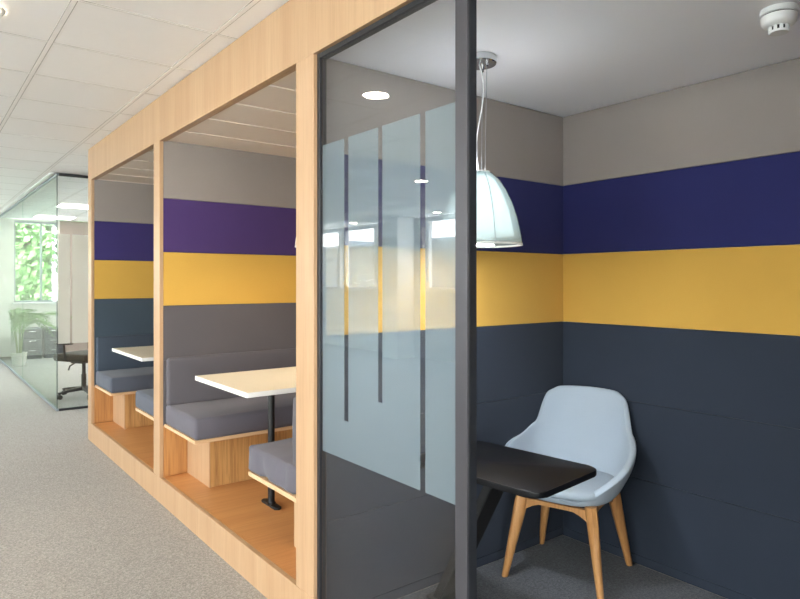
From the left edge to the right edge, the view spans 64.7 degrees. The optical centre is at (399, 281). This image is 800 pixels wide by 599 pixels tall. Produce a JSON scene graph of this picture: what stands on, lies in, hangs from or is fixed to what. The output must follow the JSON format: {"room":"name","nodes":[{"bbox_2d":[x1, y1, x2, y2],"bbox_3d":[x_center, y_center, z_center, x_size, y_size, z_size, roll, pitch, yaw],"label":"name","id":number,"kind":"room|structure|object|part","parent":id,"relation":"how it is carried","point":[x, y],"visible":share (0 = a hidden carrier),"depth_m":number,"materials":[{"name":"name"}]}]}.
{"room":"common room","nodes":[
{"label":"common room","id":0,"kind":"room"},
{"bbox_2d":[0,172,58,410],"bbox_3d":[-5.761,0.120,9.506,0.090,2.660,6.308,0,0,-38],"label":"glass wall","id":1,"kind":"structure","parent":0,"point":[55,175],"depth_m":8.41,"materials":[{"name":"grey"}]},
{"bbox_3d":[-5.781,-1.204,9.491,0.040,0.011,6.308,0,0,-38],"label":"ceiling trim","id":2,"kind":"part","parent":1,"relation":"part of","materials":[{"name":"white metal"}]},
{"bbox_2d":[0,218,59,356],"bbox_3d":[-8.421,0.119,11.596,10.900,2.661,0.250,0,0,-38],"label":"wall","id":3,"kind":"structure","parent":0,"point":[6,224],"depth_m":12.15,"materials":[{"name":"white paint"}]},
{"bbox_2d":[12,221,57,303],"bbox_3d":[-7.177,-0.370,12.452,0.825,1.620,0.260,0,0,-38],"label":"window","id":4,"kind":"structure","parent":3,"relation":"in","point":[40,301],"depth_m":12.56,"materials":[{"name":"grey"}]},
{"bbox_3d":[-7.168,0.425,12.440,0.825,0.030,0.230,0,0,-38],"label":"sill","id":5,"kind":"part","parent":4,"relation":"part of","materials":[{"name":"white"}]},
{"bbox_2d":[60,221,87,351],"bbox_3d":[-6.329,0.120,13.038,1.225,2.660,0.030,0,0,-38],"label":"trim","id":6,"kind":"structure","parent":3,"relation":"attached to","point":[66,227],"depth_m":12.78,"materials":[{"name":"beige"}]},
{"bbox_2d":[58,173,87,410],"bbox_3d":[-2.012,0.120,8.457,4.600,2.660,0.028,0,0,-38],"label":"glass wall","id":7,"kind":"structure","parent":0,"point":[79,242],"depth_m":7.16,"materials":[{"name":"clear glass"}]},
{"bbox_2d":[0,0,288,221],"bbox_3d":[-2.470,-1.292,3.905,10.900,0.158,19.200,0,0,-38],"label":"ceiling","id":8,"kind":"structure","parent":0,"point":[72,72],"depth_m":3.62,"materials":[{"name":"tile"}]},
{"bbox_2d":[0,6,4,15],"bbox_3d":[-1.857,-1.207,2.786,0.200,0.008,0.200,0,0,-38],"label":"recessed light","id":9,"kind":"object","parent":8,"relation":"in","point":[2,11],"visible":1,"depth_m":2.82,"materials":[{"name":"white"}]},
{"bbox_2d":[32,215,76,219],"bbox_3d":[-6.549,-1.207,11.970,0.680,0.008,0.550,0,0,-38],"label":"recessed light","id":10,"kind":"object","parent":8,"relation":"in","point":[35,216],"visible":1,"depth_m":11.93,"materials":[{"name":"white plastic"}]},
{"bbox_2d":[54,203,87,208],"bbox_3d":[-4.960,-1.207,10.387,1.205,0.008,0.600,0,0,-38],"label":"recessed light","id":11,"kind":"object","parent":8,"relation":"in","point":[61,205],"visible":0.41,"depth_m":10.18,"materials":[{"name":"white plastic"}]},
{"bbox_2d":[97,71,295,184],"bbox_3d":[-0.929,-0.946,4.691,1.610,0.050,3.872,0,0,-38],"label":"ceiling","id":12,"kind":"structure","parent":0,"point":[264,122],"depth_m":3.89,"materials":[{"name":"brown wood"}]},
{"bbox_2d":[0,357,726,598],"bbox_3d":[-2.470,1.509,3.905,10.900,0.122,19.200,0,0,-38],"label":"floor","id":13,"kind":"structure","parent":0,"point":[74,524],"depth_m":3.49,"materials":[{"name":"carpet"}]},
{"bbox_2d":[20,327,41,358],"bbox_3d":[-6.993,1.170,11.957,0.320,0.560,0.508,0,0,-38],"label":"drawer pedestal","id":14,"kind":"object","parent":13,"relation":"on","point":[32,339],"visible":0.88,"depth_m":11.78,"materials":[{"name":"grey metal"}]},
{"bbox_3d":[-6.850,0.985,11.771,0.300,0.170,0.016,0,0,-38],"label":"drawer","id":15,"kind":"part","parent":14,"relation":"part of","materials":[{"name":"grey metal"}]},
{"bbox_3d":[-6.850,1.165,11.771,0.300,0.170,0.016,0,0,-38],"label":"drawer","id":16,"kind":"part","parent":14,"relation":"part of","materials":[{"name":"grey metal"}]},
{"bbox_3d":[-6.850,1.345,11.771,0.300,0.170,0.016,0,0,-38],"label":"drawer","id":17,"kind":"part","parent":14,"relation":"part of","materials":[{"name":"grey metal"}]},
{"bbox_2d":[7,307,71,365],"bbox_3d":[-6.282,0.950,11.073,0.977,1.000,1.123,0,0,-38],"label":"potted palm","id":18,"kind":"object","parent":13,"relation":"on","point":[19,358],"visible":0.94,"depth_m":10.81,"materials":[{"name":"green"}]},
{"bbox_3d":[-6.549,1.040,10.867,0.142,0.422,0.141,0,0,-38],"label":"stem","id":19,"kind":"part","parent":18,"relation":"part of","materials":[{"name":"green plant"}]},
{"bbox_2d":[11,352,26,365],"bbox_3d":[-6.551,1.337,10.862,0.260,0.225,0.260,0,0,-38],"label":"pot","id":20,"kind":"object","parent":18,"relation":"attached to","point":[17,358],"depth_m":10.77,"materials":[{"name":"grey ceramic"}]},
{"bbox_2d":[40,326,62,357],"bbox_3d":[-6.709,1.170,12.177,0.320,0.560,0.508,0,0,-38],"label":"drawer pedestal","id":21,"kind":"object","parent":13,"relation":"on","point":[49,348],"visible":0.67,"depth_m":11.97,"materials":[{"name":"grey metal"}]},
{"bbox_3d":[-6.565,0.985,11.992,0.300,0.170,0.016,0,0,-38],"label":"drawer","id":22,"kind":"part","parent":21,"relation":"part of","materials":[{"name":"grey metal"}]},
{"bbox_3d":[-6.565,1.165,11.992,0.300,0.170,0.016,0,0,-38],"label":"drawer","id":23,"kind":"part","parent":21,"relation":"part of","materials":[{"name":"grey metal"}]},
{"bbox_3d":[-6.565,1.345,11.992,0.300,0.170,0.016,0,0,-38],"label":"drawer","id":24,"kind":"part","parent":21,"relation":"part of","materials":[{"name":"grey metal"}]},
{"bbox_2d":[53,342,87,399],"bbox_3d":[-3.989,0.890,7.982,0.683,1.120,0.690,0,0,18],"label":"office chair","id":25,"kind":"object","parent":13,"relation":"on","point":[79,357],"visible":0.44,"depth_m":7.80,"materials":[{"name":"black plastic"}]},
{"bbox_3d":[-4.089,0.869,7.710,0.250,0.248,0.111,0,0,18],"label":"armrest","id":26,"kind":"part","parent":25,"relation":"part of","materials":[{"name":"black plastic"}]},
{"bbox_3d":[-4.087,1.355,7.839,0.120,0.058,0.297,0,0,18],"label":"arm","id":27,"kind":"part","parent":25,"relation":"part of","materials":[{"name":"black plastic"}]},
{"bbox_3d":[-3.996,0.945,7.984,0.510,0.120,0.510,0,0,18],"label":"seat","id":28,"kind":"part","parent":25,"relation":"part of","materials":[{"name":"fabric"}]},
{"bbox_3d":[-4.162,1.355,8.037,0.301,0.058,0.056,0,0,18],"label":"arm","id":29,"kind":"part","parent":25,"relation":"part of","materials":[{"name":"black plastic"}]},
{"bbox_3d":[-3.890,1.355,7.853,0.267,0.058,0.197,0,0,18],"label":"arm","id":30,"kind":"part","parent":25,"relation":"part of","materials":[{"name":"black plastic"}]},
{"bbox_2d":[94,421,295,579],"bbox_3d":[-0.929,1.367,4.689,1.646,0.163,3.873,0,0,-38],"label":"platform","id":31,"kind":"object","parent":13,"relation":"on","point":[239,506],"visible":0.08,"depth_m":3.62,"materials":[{"name":"brown wood"}]},
{"bbox_2d":[94,180,153,422],"bbox_3d":[-2.142,0.122,6.283,1.679,2.655,0.130,0,0,-38],"label":"wall","id":32,"kind":"structure","parent":31,"relation":"on","point":[123,211],"depth_m":5.85,"materials":[{"name":"grey fabric"}]},
{"bbox_3d":[-2.120,0.735,6.229,1.646,0.428,0.018,0,0,-38],"label":"felt panel","id":33,"kind":"part","parent":32,"relation":"part of","materials":[{"name":"blue fabric"}]},
{"bbox_3d":[-2.120,0.341,6.229,1.646,0.357,0.018,0,0,-38],"label":"felt panel","id":34,"kind":"part","parent":32,"relation":"part of","materials":[{"name":"blue fabric"}]},
{"bbox_3d":[-2.120,-0.016,6.229,1.646,0.352,0.018,0,0,-38],"label":"felt panel","id":35,"kind":"part","parent":32,"relation":"part of","materials":[{"name":"yellow fabric"}]},
{"bbox_3d":[-2.120,-0.370,6.229,1.646,0.352,0.018,0,0,-38],"label":"felt panel","id":36,"kind":"part","parent":32,"relation":"part of","materials":[{"name":"blue fabric"}]},
{"bbox_3d":[-2.120,-0.739,6.229,1.646,0.381,0.018,0,0,-38],"label":"felt panel","id":37,"kind":"part","parent":32,"relation":"part of","materials":[{"name":"grey fabric"}]},
{"bbox_2d":[95,334,153,428],"bbox_3d":[-1.947,0.891,5.980,1.622,0.790,0.586,0,0,-38],"label":"bench","id":38,"kind":"object","parent":31,"relation":"on","point":[119,376],"visible":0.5,"depth_m":5.63,"materials":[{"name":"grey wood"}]},
{"bbox_2d":[96,366,153,392],"bbox_3d":[-1.946,0.873,5.978,1.622,0.156,0.582,0,0,-38],"label":"seat cushion","id":39,"kind":"object","parent":38,"relation":"on","point":[109,379],"depth_m":5.44,"materials":[{"name":"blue fabric"}]},
{"bbox_3d":[-2.101,0.659,6.180,1.606,0.324,0.069,0,0,-38],"label":"backrest","id":40,"kind":"part","parent":38,"relation":"part of","materials":[{"name":"blue fabric"}]},
{"bbox_2d":[112,346,153,361],"bbox_3d":[-1.530,0.924,5.455,1.585,0.724,0.870,0,0,-38],"label":"table","id":41,"kind":"object","parent":31,"relation":"on","point":[141,353],"visible":0.03,"depth_m":5.03,"materials":[{"name":"beige laminate"}]},
{"bbox_2d":[135,388,153,420],"bbox_3d":[-1.148,0.891,4.943,1.622,0.789,0.642,0,0,-38],"label":"bench","id":42,"kind":"object","parent":31,"relation":"on","point":[144,399],"visible":0.08,"depth_m":4.50,"materials":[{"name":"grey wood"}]},
{"bbox_2d":[163,141,295,476],"bbox_3d":[-0.907,0.068,4.687,1.679,2.436,0.056,0,0,-38],"label":"wall","id":43,"kind":"structure","parent":31,"relation":"on","point":[229,215],"depth_m":4.40,"materials":[{"name":"grey fabric"}]},
{"bbox_3d":[-0.908,0.735,4.662,1.646,0.428,0.018,0,0,-38],"label":"felt panel","id":44,"kind":"part","parent":43,"relation":"part of","materials":[{"name":"grey fabric"}]},
{"bbox_3d":[-0.908,0.341,4.662,1.646,0.357,0.018,0,0,-38],"label":"felt panel","id":45,"kind":"part","parent":43,"relation":"part of","materials":[{"name":"grey fabric"}]},
{"bbox_3d":[-0.908,-0.016,4.662,1.646,0.352,0.018,0,0,-38],"label":"felt panel","id":46,"kind":"part","parent":43,"relation":"part of","materials":[{"name":"yellow fabric"}]},
{"bbox_3d":[-0.908,-0.370,4.662,1.646,0.352,0.018,0,0,-38],"label":"felt panel","id":47,"kind":"part","parent":43,"relation":"part of","materials":[{"name":"purple fabric"}]},
{"bbox_3d":[-0.908,-0.739,4.662,1.646,0.381,0.018,0,0,-38],"label":"felt panel","id":48,"kind":"part","parent":43,"relation":"part of","materials":[{"name":"grey fabric"}]},
{"bbox_2d":[164,348,295,487],"bbox_3d":[-0.735,0.891,4.413,1.622,0.790,0.586,0,0,-38],"label":"bench","id":49,"kind":"object","parent":31,"relation":"on","point":[219,427],"visible":0.48,"depth_m":4.08,"materials":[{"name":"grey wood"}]},
{"bbox_2d":[166,392,295,439],"bbox_3d":[-0.734,0.873,4.411,1.622,0.156,0.582,0,0,-38],"label":"seat cushion","id":50,"kind":"object","parent":49,"relation":"on","point":[225,416],"depth_m":3.95,"materials":[{"name":"grey fabric"}]},
{"bbox_3d":[-0.889,0.659,4.613,1.606,0.324,0.069,0,0,-38],"label":"backrest","id":51,"kind":"part","parent":49,"relation":"part of","materials":[{"name":"grey fabric"}]},
{"bbox_2d":[195,367,295,509],"bbox_3d":[-0.368,0.924,3.953,1.585,0.724,0.735,0,0,-38],"label":"table","id":52,"kind":"object","parent":31,"relation":"on","point":[270,383],"visible":0.48,"depth_m":3.61,"materials":[{"name":"beige laminate"}]},
{"bbox_3d":[-0.739,0.931,3.628,0.120,0.686,0.120,0,0,-38],"label":"leg","id":53,"kind":"part","parent":52,"relation":"part of","materials":[{"name":"black metal"}]},
{"bbox_2d":[248,396,295,546],"bbox_3d":[0.056,0.891,3.387,1.621,0.789,0.607,0,0,-38],"label":"bench","id":54,"kind":"object","parent":31,"relation":"on","point":[272,464],"visible":0.18,"depth_m":2.92,"materials":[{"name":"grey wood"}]},
{"bbox_2d":[249,438,295,493],"bbox_3d":[0.055,0.873,3.389,1.621,0.158,0.603,0,0,-38],"label":"seat cushion","id":55,"kind":"object","parent":54,"relation":"on","point":[272,464],"depth_m":2.94,"materials":[{"name":"grey fabric"}]},
{"bbox_3d":[0.195,0.659,3.213,1.607,0.324,0.150,0,0,-38],"label":"backrest","id":56,"kind":"part","parent":54,"relation":"part of","materials":[{"name":"grey fabric"}]},
{"bbox_2d":[88,0,413,598],"bbox_3d":[-0.922,0.120,3.329,0.044,2.660,6.295,0,0,-38],"label":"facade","id":57,"kind":"object","parent":13,"relation":"on","point":[288,40],"visible":1,"depth_m":2.87,"materials":[{"name":"brown wood"}]},
{"bbox_3d":[-2.816,0.182,5.761,0.025,2.207,0.130,0,0,-38],"label":"post","id":58,"kind":"part","parent":57,"relation":"part of","materials":[{"name":"brown wood"}]},
{"bbox_3d":[-1.604,0.182,4.194,0.025,2.207,0.127,0,0,-38],"label":"post","id":59,"kind":"part","parent":57,"relation":"part of","materials":[{"name":"brown wood"}]},
{"bbox_3d":[-0.385,0.182,2.619,0.025,2.207,0.147,0,0,-38],"label":"post","id":60,"kind":"part","parent":57,"relation":"part of","materials":[{"name":"brown wood"}]},
{"bbox_2d":[317,0,476,598],"bbox_3d":[-0.053,0.265,2.229,0.041,2.369,0.874,0,0,-38],"label":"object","id":61,"kind":"structure","parent":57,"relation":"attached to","point":[465,10],"depth_m":1.90,"materials":[{"name":"black metal"}]},
{"bbox_3d":[-0.065,-0.910,2.240,0.034,0.020,0.802,0,0,-38],"label":"frame rail","id":62,"kind":"part","parent":61,"relation":"part of","materials":[{"name":"black metal"}]},
{"bbox_2d":[327,59,562,598],"bbox_3d":[0.287,0.150,3.144,1.679,2.600,0.058,0,0,-38],"label":"wall","id":63,"kind":"structure","parent":13,"relation":"on","point":[391,138],"depth_m":2.95,"materials":[{"name":"grey fabric"}]},
{"bbox_3d":[0.286,0.815,3.119,1.646,0.388,0.018,0,0,-38],"label":"felt panel","id":64,"kind":"part","parent":63,"relation":"part of","materials":[{"name":"fabric"}]},
{"bbox_3d":[0.286,1.205,3.119,1.646,0.388,0.018,0,0,-38],"label":"felt panel","id":65,"kind":"part","parent":63,"relation":"part of","materials":[{"name":"fabric"}]},
{"bbox_3d":[0.286,0.425,3.119,1.646,0.388,0.018,0,0,-38],"label":"felt panel","id":66,"kind":"part","parent":63,"relation":"part of","materials":[{"name":"fabric"}]},
{"bbox_3d":[0.286,0.037,3.119,1.646,0.383,0.018,0,0,-38],"label":"felt panel","id":67,"kind":"part","parent":63,"relation":"part of","materials":[{"name":"yellow fabric"}]},
{"bbox_3d":[0.286,-0.350,3.119,1.646,0.388,0.018,0,0,-38],"label":"felt panel","id":68,"kind":"part","parent":63,"relation":"part of","materials":[{"name":"blue fabric"}]},
{"bbox_3d":[0.286,-0.742,3.119,1.646,0.391,0.018,0,0,-38],"label":"felt panel","id":69,"kind":"part","parent":63,"relation":"part of","materials":[{"name":"grey fabric"}]},
{"bbox_3d":[0.286,1.424,3.119,1.646,0.046,0.018,0,0,-38],"label":"skirting","id":70,"kind":"part","parent":63,"relation":"part of","materials":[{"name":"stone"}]},
{"bbox_2d":[412,441,596,598],"bbox_3d":[0.369,1.093,2.601,0.445,0.715,0.760,0,0,-44],"label":"side table","id":71,"kind":"object","parent":13,"relation":"on","point":[500,469],"visible":0.89,"depth_m":2.55,"materials":[{"name":"black wood"}]},
{"bbox_3d":[0.325,1.095,2.772,0.129,0.674,0.385,0,0,-44],"label":"leg","id":72,"kind":"part","parent":71,"relation":"part of","materials":[{"name":"black metal"}]},
{"bbox_2d":[502,385,636,598],"bbox_3d":[0.868,1.011,3.201,0.644,0.878,0.588,0,0,35],"label":"tub chair","id":73,"kind":"object","parent":13,"relation":"on","point":[587,425],"visible":0.71,"depth_m":3.29,"materials":[{"name":"blue fabric"}]},
{"bbox_3d":[0.570,1.248,3.114,0.140,0.405,0.048,0,0,-10],"label":"leg","id":74,"kind":"part","parent":73,"relation":"part of","materials":[{"name":"brown wood"}]},
{"bbox_3d":[0.793,1.248,3.437,0.048,0.405,0.140,0,0,-10],"label":"leg","id":75,"kind":"part","parent":73,"relation":"part of","materials":[{"name":"brown wood"}]},
{"bbox_3d":[0.747,1.099,3.026,0.344,0.070,0.022,0,0,35],"label":"rail","id":76,"kind":"part","parent":73,"relation":"part of","materials":[{"name":"brown wood"}]},
{"bbox_2d":[550,471,613,501],"bbox_3d":[0.836,0.996,3.154,0.476,0.057,0.464,0,0,35],"label":"seat cushion","id":77,"kind":"object","parent":73,"relation":"on","point":[591,490],"depth_m":2.94,"materials":[{"name":"blue fabric"}]},
{"bbox_3d":[0.892,1.248,2.891,0.048,0.405,0.140,0,0,-10],"label":"leg","id":78,"kind":"part","parent":73,"relation":"part of","materials":[{"name":"brown wood"}]},
{"bbox_3d":[1.115,1.248,3.214,0.140,0.405,0.048,0,0,-10],"label":"leg","id":79,"kind":"part","parent":73,"relation":"part of","materials":[{"name":"brown wood"}]},
{"bbox_2d":[329,0,799,116],"bbox_3d":[0.894,-0.960,2.343,1.660,0.040,1.992,0,0,-38],"label":"ceiling","id":80,"kind":"structure","parent":0,"point":[562,58],"depth_m":2.55,"materials":[{"name":"white paint"}]},
{"bbox_2d":[437,51,522,247],"bbox_3d":[0.334,-0.544,2.654,0.361,0.791,0.360,0,0,-38],"label":"pendant lamp","id":81,"kind":"object","parent":80,"relation":"hanging from","point":[493,214],"visible":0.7,"depth_m":2.58,"materials":[{"name":"white glass"}]},
{"bbox_3d":[0.333,-0.305,2.654,0.356,0.300,0.356,0,0,-38],"label":"lamp shade","id":82,"kind":"part","parent":81,"relation":"part of","materials":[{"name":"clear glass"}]},
{"bbox_2d":[445,174,513,237],"bbox_3d":[0.333,-0.317,2.654,0.285,0.252,0.285,0,0,-38],"label":"diffuser","id":83,"kind":"object","parent":81,"relation":"attached to","point":[493,214],"depth_m":2.56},
{"bbox_3d":[0.334,-0.683,2.653,0.035,0.456,0.022,0,0,39],"label":"power cord","id":84,"kind":"part","parent":81,"relation":"part of","materials":[{"name":"white plastic"}]},
{"bbox_2d":[760,2,798,35],"bbox_3d":[1.309,-0.898,2.182,0.116,0.083,0.116,0,0,-38],"label":"smoke detector","id":85,"kind":"object","parent":80,"relation":"attached to","point":[777,19],"visible":1,"depth_m":2.15,"materials":[{"name":"white plastic"}]},
{"bbox_2d":[562,58,799,598],"bbox_3d":[0.387,0.119,4.437,0.160,2.661,6.145,0,0,-38],"label":"wall","id":86,"kind":"structure","parent":0,"point":[710,497],"depth_m":2.98,"materials":[{"name":"grey fabric"}]},
{"bbox_3d":[1.534,1.424,2.838,0.018,0.046,1.950,0,0,-38],"label":"skirting","id":87,"kind":"part","parent":86,"relation":"part of","materials":[{"name":"fabric"}]},
{"bbox_3d":[1.534,1.205,2.838,0.018,0.388,1.950,0,0,-38],"label":"felt panel","id":88,"kind":"part","parent":86,"relation":"part of","materials":[{"name":"fabric"}]},
{"bbox_3d":[1.534,0.425,2.838,0.018,0.388,1.950,0,0,-38],"label":"felt panel","id":89,"kind":"part","parent":86,"relation":"part of","materials":[{"name":"fabric"}]},
{"bbox_3d":[1.534,0.037,2.838,0.018,0.383,1.950,0,0,-38],"label":"felt panel","id":90,"kind":"part","parent":86,"relation":"part of","materials":[{"name":"yellow fabric"}]},
{"bbox_3d":[1.534,-0.350,2.838,0.018,0.388,1.950,0,0,-38],"label":"felt panel","id":91,"kind":"part","parent":86,"relation":"part of","materials":[{"name":"blue fabric"}]},
{"bbox_3d":[1.534,-0.742,2.838,0.018,0.391,1.950,0,0,-38],"label":"felt panel","id":92,"kind":"part","parent":86,"relation":"part of","materials":[{"name":"grey fabric"}]},
{"bbox_3d":[1.534,0.815,2.838,0.018,0.388,1.950,0,0,-38],"label":"felt panel","id":93,"kind":"part","parent":86,"relation":"part of","materials":[{"name":"fabric"}]},
{"label":"outside","id":94,"kind":"structure","parent":0,"visible":0},
{"bbox_3d":[-61.216,2.000,15.854,200.000,0.100,220.000,0,0,-38],"label":"ground","id":95,"kind":"structure","parent":94,"visible":0},
{"bbox_2d":[13,218,73,299],"bbox_3d":[-9.339,-0.849,15.847,3.664,5.608,3.496,0,0,-5],"label":"tree","id":96,"kind":"object","parent":95,"relation":"on","point":[27,255],"visible":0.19,"depth_m":14.88,"materials":[{"name":"green plant"}]}
]}

